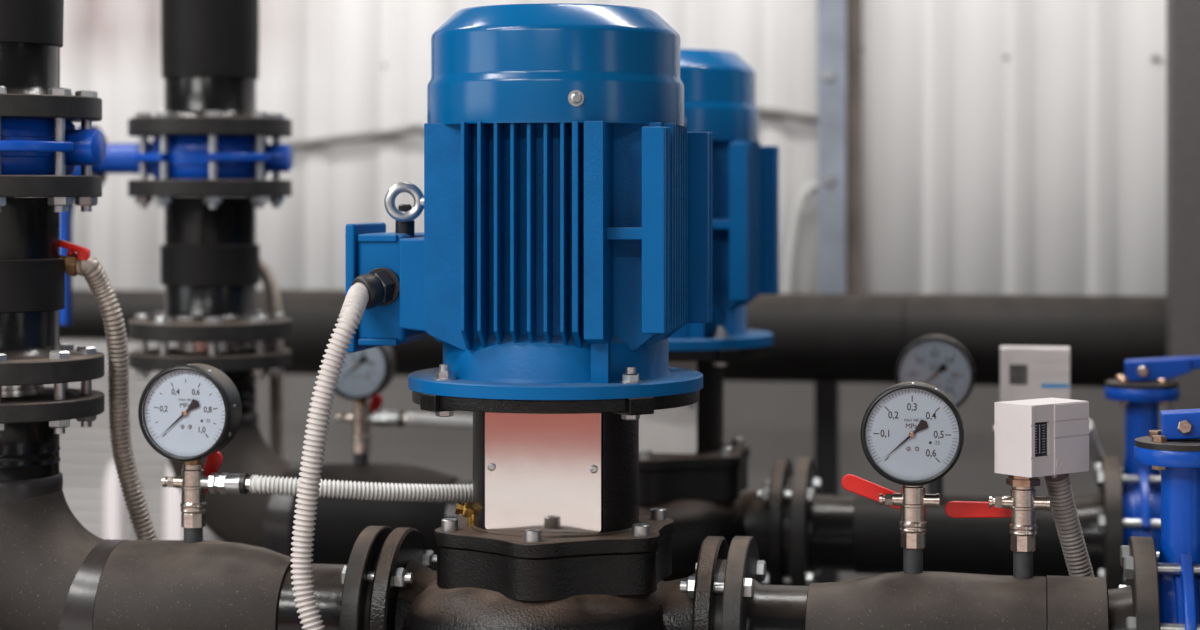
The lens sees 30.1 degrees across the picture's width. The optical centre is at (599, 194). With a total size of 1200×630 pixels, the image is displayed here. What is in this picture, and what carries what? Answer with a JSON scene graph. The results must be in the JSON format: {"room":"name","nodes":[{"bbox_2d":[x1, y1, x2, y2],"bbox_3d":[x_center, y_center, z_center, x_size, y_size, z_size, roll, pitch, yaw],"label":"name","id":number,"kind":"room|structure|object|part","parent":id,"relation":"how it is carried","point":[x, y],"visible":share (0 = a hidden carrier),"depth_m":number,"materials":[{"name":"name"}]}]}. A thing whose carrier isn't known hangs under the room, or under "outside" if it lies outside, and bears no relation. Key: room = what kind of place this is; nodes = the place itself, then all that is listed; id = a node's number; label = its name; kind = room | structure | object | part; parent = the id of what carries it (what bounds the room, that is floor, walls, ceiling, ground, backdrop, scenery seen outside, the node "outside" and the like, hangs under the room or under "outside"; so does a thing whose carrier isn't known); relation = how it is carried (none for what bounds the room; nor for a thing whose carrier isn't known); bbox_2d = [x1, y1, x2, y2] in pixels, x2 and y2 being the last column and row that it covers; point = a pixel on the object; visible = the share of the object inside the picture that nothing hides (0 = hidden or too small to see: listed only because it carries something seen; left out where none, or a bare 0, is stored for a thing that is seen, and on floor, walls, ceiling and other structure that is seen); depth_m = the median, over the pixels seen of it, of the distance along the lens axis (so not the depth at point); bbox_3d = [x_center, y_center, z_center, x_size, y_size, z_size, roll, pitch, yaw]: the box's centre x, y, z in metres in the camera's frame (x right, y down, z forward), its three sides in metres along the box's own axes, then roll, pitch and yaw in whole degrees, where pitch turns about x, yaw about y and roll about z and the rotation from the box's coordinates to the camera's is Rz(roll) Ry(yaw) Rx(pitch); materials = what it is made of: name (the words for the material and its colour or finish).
{"room":"mechanical room","nodes":[
{"label":"mechanical room","id":0,"kind":"room"},
{"bbox_2d":[60,0,1165,295],"bbox_3d":[0.315,-0.550,4.639,8.410,3.300,0.014,0,0,10],"label":"wall","id":1,"kind":"structure","parent":0,"point":[1040,170],"depth_m":4.59,"materials":[{"name":"white metal"}]},
{"bbox_2d":[43,339,213,540],"bbox_3d":[-2.302,0.679,5.033,2.999,0.842,0.014,0,0,10],"label":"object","id":2,"kind":"structure","parent":1,"relation":"attached to","point":[86,453],"depth_m":4.80,"materials":[{"name":"white metal"}]},
{"bbox_2d":[269,108,817,149],"bbox_3d":[-0.347,-0.135,4.740,1.703,0.092,0.018,0,0,10],"label":"cable","id":3,"kind":"object","parent":1,"relation":"attached to","point":[767,112],"visible":0.27,"depth_m":4.75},
{"bbox_2d":[214,374,1165,580],"bbox_3d":[1.772,0.679,4.286,5.277,0.842,0.012,0,0,10],"label":"trim","id":4,"kind":"structure","parent":1,"relation":"attached to","point":[775,420],"depth_m":4.54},
{"bbox_2d":[1151,54,1158,61],"bbox_3d":[1.118,-0.276,4.491,0.015,0.015,0.018,0,0,10],"label":"screw","id":5,"kind":"object","parent":1,"relation":"attached to","point":[1155,57],"visible":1,"depth_m":4.49,"materials":[{"name":"grey metal"}]},
{"bbox_3d":[-0.331,1.160,1.146,8.400,0.120,7.320,0,0,10],"label":"floor","id":6,"kind":"structure","parent":0,"visible":0},
{"bbox_2d":[817,0,861,293],"bbox_3d":[0.494,-0.550,4.552,0.100,3.300,0.043,0,0,-29],"label":"support column","id":7,"kind":"structure","parent":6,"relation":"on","point":[839,22],"depth_m":4.54,"materials":[{"name":"metal"}]},
{"bbox_2d":[782,181,817,292],"bbox_3d":[0.429,0.167,4.580,0.113,0.395,0.021,0,0,10],"label":"tube","id":8,"kind":"object","parent":7,"relation":"attached to","point":[812,187],"visible":0.61,"depth_m":4.58,"materials":[{"name":"grey plastic"}]},
{"bbox_3d":[0.471,-1.201,4.538,0.060,1.998,0.002,0,0,10],"label":"splice plate","id":9,"kind":"part","parent":7,"relation":"part of","materials":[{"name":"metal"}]},
{"bbox_3d":[0.472,-0.550,4.541,0.057,3.300,0.006,0,0,10],"label":"leg","id":10,"kind":"part","parent":7,"relation":"part of","materials":[{"name":"metal"}]},
{"bbox_3d":[0.516,-0.550,4.558,0.036,3.300,0.042,0,0,10],"label":"leg","id":11,"kind":"part","parent":7,"relation":"part of","materials":[{"name":"brown metal"}]},
{"bbox_3d":[0.039,1.090,3.159,8.280,0.020,2.815,0,0,10],"label":"trim","id":12,"kind":"structure","parent":6,"relation":"on","visible":0},
{"bbox_2d":[105,461,125,539],"bbox_3d":[-1.019,0.830,4.688,0.033,0.541,0.040,0,0,10],"label":"strut","id":13,"kind":"object","parent":12,"relation":"on","point":[115,507],"visible":0.4,"depth_m":4.67,"materials":[{"name":"white metal"}]},
{"bbox_2d":[165,465,183,539],"bbox_3d":[-0.884,0.830,4.663,0.042,0.541,0.040,0,0,10],"label":"strut","id":14,"kind":"object","parent":12,"relation":"on","point":[173,529],"visible":0.07,"depth_m":4.64,"materials":[{"name":"white metal"}]},
{"bbox_2d":[368,390,728,629],"bbox_3d":[-0.053,0.664,2.660,0.401,0.871,0.380,0,0,10],"label":"pump","id":15,"kind":"object","parent":12,"relation":"on","point":[553,535],"visible":0.77,"depth_m":2.58,"materials":[{"name":"black metal"}]},
{"bbox_2d":[0,387,436,629],"bbox_3d":[-0.543,0.439,2.750,0.676,0.378,0.255,0,0,10],"label":"pipe","id":16,"kind":"object","parent":15,"relation":"attached to","point":[56,574],"visible":0.84,"depth_m":2.69,"materials":[{"name":"metal"}]},
{"bbox_2d":[1,384,44,398],"bbox_3d":[-0.750,0.239,2.788,0.109,0.022,0.109,0,0,10],"label":"valve","id":17,"kind":"object","parent":16,"relation":"on","point":[21,391],"visible":0.51,"depth_m":2.75,"materials":[{"name":"metal"}]},
{"bbox_2d":[0,175,104,437],"bbox_3d":[-0.750,0.134,2.788,0.255,0.316,0.255,0,0,10],"label":"spool","id":18,"kind":"object","parent":16,"relation":"on","point":[32,269],"visible":0.97,"depth_m":2.73,"materials":[{"name":"metal"}]},
{"bbox_2d":[0,118,105,174],"bbox_3d":[-0.810,0.049,2.799,0.387,0.324,0.228,0,0,10],"label":"valve","id":19,"kind":"object","parent":18,"relation":"on","point":[28,146],"visible":0.88,"depth_m":2.72,"materials":[{"name":"blue metal"}]},
{"bbox_2d":[0,0,101,211],"bbox_3d":[-0.750,-1.089,2.788,0.249,2.221,0.249,0,0,10],"label":"riser pipe","id":20,"kind":"object","parent":19,"relation":"on","point":[31,31],"visible":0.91,"depth_m":2.73,"materials":[{"name":"metal"}]},
{"bbox_2d":[60,240,89,276],"bbox_3d":[-0.663,0.080,2.811,0.042,0.046,0.029,0,0,1],"label":"valve","id":21,"kind":"object","parent":18,"relation":"attached to","point":[83,253],"visible":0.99,"depth_m":2.80,"materials":[{"name":"brown metal"}]},
{"bbox_3d":[-0.662,0.072,2.808,0.042,0.031,0.019,0,0,10],"label":"handle","id":22,"kind":"part","parent":21,"relation":"part of","materials":[{"name":"red plastic"}]},
{"bbox_2d":[77,257,157,539],"bbox_3d":[-0.576,0.579,2.885,0.227,1.008,0.086,0,0,-31],"label":"metal hose","id":23,"kind":"object","parent":21,"relation":"hanging from","point":[95,275],"visible":0.79,"depth_m":2.85,"materials":[{"name":"grey metal"}]},
{"bbox_2d":[162,452,250,528],"bbox_3d":[-0.479,0.363,2.750,0.118,0.091,0.054,0,0,10],"label":"valve","id":24,"kind":"object","parent":16,"relation":"attached to","point":[195,482],"visible":0.97,"depth_m":2.73,"materials":[{"name":"silver metal"}]},
{"bbox_2d":[138,363,241,464],"bbox_3d":[-0.502,0.272,2.734,0.118,0.129,0.053,0,0,10],"label":"pressure gauge","id":25,"kind":"object","parent":24,"relation":"on","point":[188,413],"visible":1,"depth_m":2.72,"materials":[{"name":"metal"}]},
{"bbox_3d":[-0.506,0.266,2.711,0.106,0.106,0.002,0,0,10],"label":"glass","id":26,"kind":"part","parent":25,"relation":"part of","materials":[{"name":"clear glass"}]},
{"bbox_3d":[-0.500,0.328,2.742,0.019,0.016,0.019,0,0,33],"label":"stem","id":27,"kind":"part","parent":25,"relation":"part of","materials":[{"name":"brown metal"}]},
{"bbox_3d":[-0.486,0.347,2.770,0.036,0.058,0.006,0,0,10],"label":"handle","id":28,"kind":"part","parent":24,"relation":"part of","materials":[{"name":"red plastic"}]},
{"bbox_2d":[249,475,472,501],"bbox_3d":[-0.218,0.363,2.771,0.433,0.042,0.049,0,0,-11],"label":"conduit","id":29,"kind":"object","parent":24,"relation":"attached to","point":[383,491],"visible":0.62,"depth_m":2.74,"materials":[{"name":"grey plastic"}]},
{"bbox_2d":[345,3,712,419],"bbox_3d":[-0.086,0.018,2.666,0.419,0.474,0.351,0,0,10],"label":"motor","id":30,"kind":"object","parent":15,"relation":"on","point":[566,201],"visible":0.97,"depth_m":2.54,"materials":[{"name":"blue metal"}]},
{"bbox_2d":[290,282,368,629],"bbox_3d":[-0.317,0.593,2.579,0.142,0.985,0.082,0,0,-9],"label":"conduit","id":31,"kind":"object","parent":30,"relation":"hanging from","point":[357,297],"visible":1,"depth_m":2.55,"materials":[{"name":"white plastic"}]},
{"bbox_3d":[-0.283,0.110,2.703,0.012,0.152,0.138,0,0,10],"label":"lid","id":32,"kind":"part","parent":30,"relation":"part of","materials":[{"name":"blue metal"}]},
{"bbox_3d":[-0.045,0.046,2.659,0.284,0.268,0.299,0,0,10],"label":"motor frame","id":33,"kind":"part","parent":30,"relation":"part of","materials":[{"name":"blue metal"}]},
{"bbox_3d":[-0.066,0.317,2.586,0.138,0.147,0.002,0,0,10],"label":"guard plate","id":34,"kind":"part","parent":15,"relation":"part of","materials":[{"name":"silver metal"}]},
{"bbox_3d":[-0.056,0.543,2.661,0.363,0.263,0.338,0,0,10],"label":"volute casing","id":35,"kind":"part","parent":15,"relation":"part of","materials":[{"name":"black metal"}]},
{"bbox_2d":[680,536,1199,629],"bbox_3d":[0.421,0.515,2.573,0.643,0.250,0.250,0,0,10],"label":"pipe","id":36,"kind":"object","parent":15,"relation":"attached to","point":[913,598],"visible":0.96,"depth_m":2.53,"materials":[{"name":"metal"}]},
{"bbox_2d":[841,474,939,548],"bbox_3d":[0.338,0.369,2.600,0.116,0.080,0.054,0,0,10],"label":"valve","id":37,"kind":"object","parent":36,"relation":"attached to","point":[912,501],"visible":0.97,"depth_m":2.58,"materials":[{"name":"silver metal"}]},
{"bbox_3d":[0.331,0.351,2.620,0.095,0.046,0.006,0,0,10],"label":"handle","id":38,"kind":"part","parent":37,"relation":"part of","materials":[{"name":"red plastic"}]},
{"bbox_2d":[861,381,963,485],"bbox_3d":[0.361,0.281,2.575,0.118,0.129,0.053,0,0,10],"label":"pressure gauge","id":39,"kind":"object","parent":37,"relation":"on","point":[912,432],"visible":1,"depth_m":2.56,"materials":[{"name":"metal"}]},
{"bbox_2d":[945,486,1049,552],"bbox_3d":[0.459,0.370,2.578,0.120,0.078,0.054,0,0,10],"label":"valve","id":40,"kind":"object","parent":36,"relation":"attached to","point":[1021,506],"visible":0.95,"depth_m":2.55,"materials":[{"name":"silver metal"}]},
{"bbox_3d":[0.452,0.367,2.598,0.099,0.020,0.006,0,0,10],"label":"handle","id":41,"kind":"part","parent":40,"relation":"part of","materials":[{"name":"red plastic"}]},
{"bbox_2d":[994,398,1088,487],"bbox_3d":[0.508,0.286,2.564,0.098,0.097,0.058,0,0,-37],"label":"switch","id":42,"kind":"object","parent":40,"relation":"attached to","point":[1034,438],"visible":1,"depth_m":2.54,"materials":[{"name":"white plastic"}]},
{"bbox_2d":[1045,473,1094,576],"bbox_3d":[0.587,0.700,2.638,0.040,0.761,0.184,0,0,44],"label":"conduit","id":43,"kind":"object","parent":42,"relation":"hanging from","point":[1059,489],"visible":0.72,"depth_m":2.59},
{"bbox_2d":[60,289,1165,582],"bbox_3d":[-0.421,0.640,4.253,5.100,0.920,0.165,0,0,10],"label":"pipe","id":44,"kind":"object","parent":12,"relation":"on","point":[826,340],"visible":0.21,"depth_m":4.02,"materials":[{"name":"black plastic"}]},
{"bbox_3d":[0.417,0.681,4.099,0.040,0.837,0.060,0,0,10],"label":"support leg","id":45,"kind":"part","parent":44,"relation":"part of","materials":[{"name":"black plastic"}]},
{"bbox_2d":[639,345,792,584],"bbox_3d":[0.092,0.664,3.447,0.401,0.871,0.380,0,0,10],"label":"pump","id":46,"kind":"object","parent":12,"relation":"on","point":[687,469],"visible":0.42,"depth_m":3.34,"materials":[{"name":"black metal"}]},
{"bbox_2d":[128,346,472,570],"bbox_3d":[-0.409,0.439,3.539,0.698,0.378,0.259,0,0,10],"label":"pipe","id":47,"kind":"object","parent":46,"relation":"attached to","point":[265,520],"visible":0.31,"depth_m":3.48,"materials":[{"name":"metal"}]},
{"bbox_2d":[128,179,291,379],"bbox_3d":[-0.625,0.134,3.579,0.259,0.316,0.259,0,0,10],"label":"spool","id":48,"kind":"object","parent":47,"relation":"on","point":[210,257],"visible":0.91,"depth_m":3.51,"materials":[{"name":"metal"}]},
{"bbox_2d":[60,125,292,324],"bbox_3d":[-0.686,0.049,3.590,0.387,0.324,0.228,0,0,10],"label":"valve","id":49,"kind":"object","parent":48,"relation":"on","point":[188,156],"visible":0.64,"depth_m":3.52,"materials":[{"name":"blue metal"}]},
{"bbox_3d":[-0.861,0.064,3.622,0.031,0.294,0.040,0,0,10],"label":"lever","id":50,"kind":"part","parent":49,"relation":"part of","materials":[{"name":"blue metal"}]},
{"bbox_2d":[128,0,291,207],"bbox_3d":[-0.625,-1.089,3.579,0.259,2.221,0.259,0,0,10],"label":"riser pipe","id":51,"kind":"object","parent":49,"relation":"on","point":[210,48],"visible":0.92,"depth_m":3.51,"materials":[{"name":"metal"}]},
{"bbox_2d":[176,342,244,352],"bbox_3d":[-0.625,0.239,3.579,0.109,0.022,0.109,0,0,10],"label":"valve","id":52,"kind":"object","parent":47,"relation":"on","point":[222,347],"visible":0.57,"depth_m":3.53,"materials":[{"name":"metal"}]},
{"bbox_2d":[337,394,405,453],"bbox_3d":[-0.357,0.363,3.541,0.118,0.091,0.054,0,0,10],"label":"valve","id":53,"kind":"object","parent":47,"relation":"attached to","point":[362,416],"visible":0.98,"depth_m":3.52,"materials":[{"name":"silver metal"}]},
{"bbox_2d":[322,346,395,404],"bbox_3d":[-0.380,0.275,3.525,0.108,0.120,0.053,0,0,10],"label":"pressure gauge","id":54,"kind":"object","parent":53,"relation":"attached to","point":[365,374],"visible":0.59,"depth_m":3.51,"materials":[{"name":"metal"}]},
{"bbox_3d":[-0.378,0.327,3.533,0.019,0.016,0.019,0,0,-12],"label":"stem","id":55,"kind":"part","parent":54,"relation":"part of","materials":[{"name":"brown metal"}]},
{"bbox_3d":[-0.364,0.347,3.561,0.036,0.058,0.006,0,0,10],"label":"handle","id":56,"kind":"part","parent":53,"relation":"part of","materials":[{"name":"red plastic"}]},
{"bbox_2d":[406,412,472,429],"bbox_3d":[-0.085,0.363,3.563,0.454,0.042,0.053,0,0,-10],"label":"conduit","id":57,"kind":"object","parent":53,"relation":"attached to","point":[412,418],"visible":0.23,"depth_m":3.51,"materials":[{"name":"grey plastic"}]},
{"bbox_3d":[0.078,0.317,3.373,0.138,0.147,0.002,0,0,10],"label":"guard plate","id":58,"kind":"part","parent":46,"relation":"part of","materials":[{"name":"silver metal"}]},
{"bbox_3d":[0.088,0.543,3.448,0.363,0.263,0.338,0,0,10],"label":"volute casing","id":59,"kind":"part","parent":46,"relation":"part of","materials":[{"name":"black metal"}]},
{"bbox_2d":[668,49,778,366],"bbox_3d":[0.058,0.018,3.453,0.419,0.474,0.351,0,0,10],"label":"motor","id":60,"kind":"object","parent":46,"relation":"on","point":[720,86],"visible":0.28,"depth_m":3.34,"materials":[{"name":"blue metal"}]},
{"bbox_3d":[0.099,0.046,3.446,0.284,0.268,0.299,0,0,10],"label":"motor frame","id":61,"kind":"part","parent":60,"relation":"part of","materials":[{"name":"blue metal"}]},
{"bbox_2d":[757,456,1160,588],"bbox_3d":[0.565,0.515,3.360,0.643,0.250,0.250,0,0,10],"label":"pipe","id":62,"kind":"object","parent":46,"relation":"attached to","point":[857,534],"visible":0.61,"depth_m":3.31,"materials":[{"name":"metal"}]},
{"bbox_3d":[0.489,0.370,3.385,0.102,0.078,0.054,0,0,10],"label":"valve","id":63,"kind":"object","parent":62,"relation":"attached to","visible":0},
{"bbox_2d":[895,335,974,407],"bbox_3d":[0.506,0.276,3.362,0.118,0.129,0.053,0,0,10],"label":"pressure gauge","id":64,"kind":"object","parent":63,"relation":"on","point":[941,362],"visible":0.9,"depth_m":3.34,"materials":[{"name":"metal"}]},
{"bbox_3d":[0.643,0.370,3.357,0.099,0.078,0.054,0,0,10],"label":"valve","id":65,"kind":"object","parent":62,"relation":"attached to","visible":0},
{"bbox_2d":[1000,346,1069,401],"bbox_3d":[0.651,0.281,3.337,0.103,0.106,0.059,0,0,10],"label":"switch","id":66,"kind":"object","parent":65,"relation":"attached to","point":[1026,372],"visible":0.65,"depth_m":3.31,"materials":[{"name":"white plastic"}]},
{"bbox_2d":[1088,418,1103,469],"bbox_3d":[0.768,0.707,3.410,0.039,0.746,0.194,0,0,33],"label":"conduit","id":67,"kind":"object","parent":12,"relation":"on","point":[1095,451],"visible":0.14,"depth_m":3.37,"materials":[{"name":"grey plastic"}]},
{"bbox_2d":[1166,0,1199,409],"bbox_3d":[1.030,-0.550,3.753,0.140,3.300,0.140,0,0,10],"label":"square post","id":68,"kind":"object","parent":12,"relation":"on","point":[1182,16],"visible":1,"depth_m":3.69,"materials":[{"name":"grey metal"}]},
{"bbox_3d":[1.033,0.745,2.461,0.692,0.710,0.250,0,0,10],"label":"branch","id":69,"kind":"object","parent":12,"relation":"on","visible":0},
{"bbox_2d":[1134,408,1199,629],"bbox_3d":[0.767,0.438,2.510,0.324,0.419,0.228,0,0,10],"label":"valve","id":70,"kind":"object","parent":69,"relation":"attached to","point":[1173,450],"visible":0.83,"depth_m":2.50,"materials":[{"name":"blue metal"}]},
{"bbox_3d":[0.661,0.281,2.529,0.107,0.008,0.107,0,0,10],"label":"index plate","id":71,"kind":"part","parent":70,"relation":"part of","materials":[{"name":"black plastic"}]},
{"bbox_3d":[0.782,0.252,2.507,0.294,0.049,0.040,0,0,10],"label":"lever","id":72,"kind":"part","parent":70,"relation":"part of","materials":[{"name":"blue metal"}]},
{"bbox_3d":[1.178,0.745,3.248,0.692,0.710,0.250,0,0,10],"label":"branch","id":73,"kind":"object","parent":12,"relation":"on","visible":0},
{"bbox_2d":[1104,356,1199,584],"bbox_3d":[0.901,0.438,3.334,0.314,0.419,0.215,0,0,-11],"label":"valve","id":74,"kind":"object","parent":73,"relation":"attached to","point":[1145,385],"visible":0.49,"depth_m":3.29,"materials":[{"name":"blue metal"}]},
{"bbox_3d":[0.806,0.281,3.316,0.107,0.008,0.107,0,0,10],"label":"index plate","id":75,"kind":"part","parent":74,"relation":"part of","materials":[{"name":"black plastic"}]},
{"bbox_3d":[0.926,0.252,3.294,0.294,0.049,0.040,0,0,10],"label":"lever","id":76,"kind":"part","parent":74,"relation":"part of","materials":[{"name":"blue metal"}]},
{"bbox_3d":[-0.595,0.112,3.645,0.038,0.030,0.033,0,0,10],"label":"valve","id":77,"kind":"object","parent":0,"visible":0},
{"bbox_2d":[260,259,284,459],"bbox_3d":[-0.508,0.590,3.682,0.149,0.986,0.122,0,0,10],"label":"metal hose","id":78,"kind":"object","parent":77,"relation":"hanging from","point":[269,281],"visible":0.34,"depth_m":3.67,"materials":[{"name":"grey metal"}]}
]}

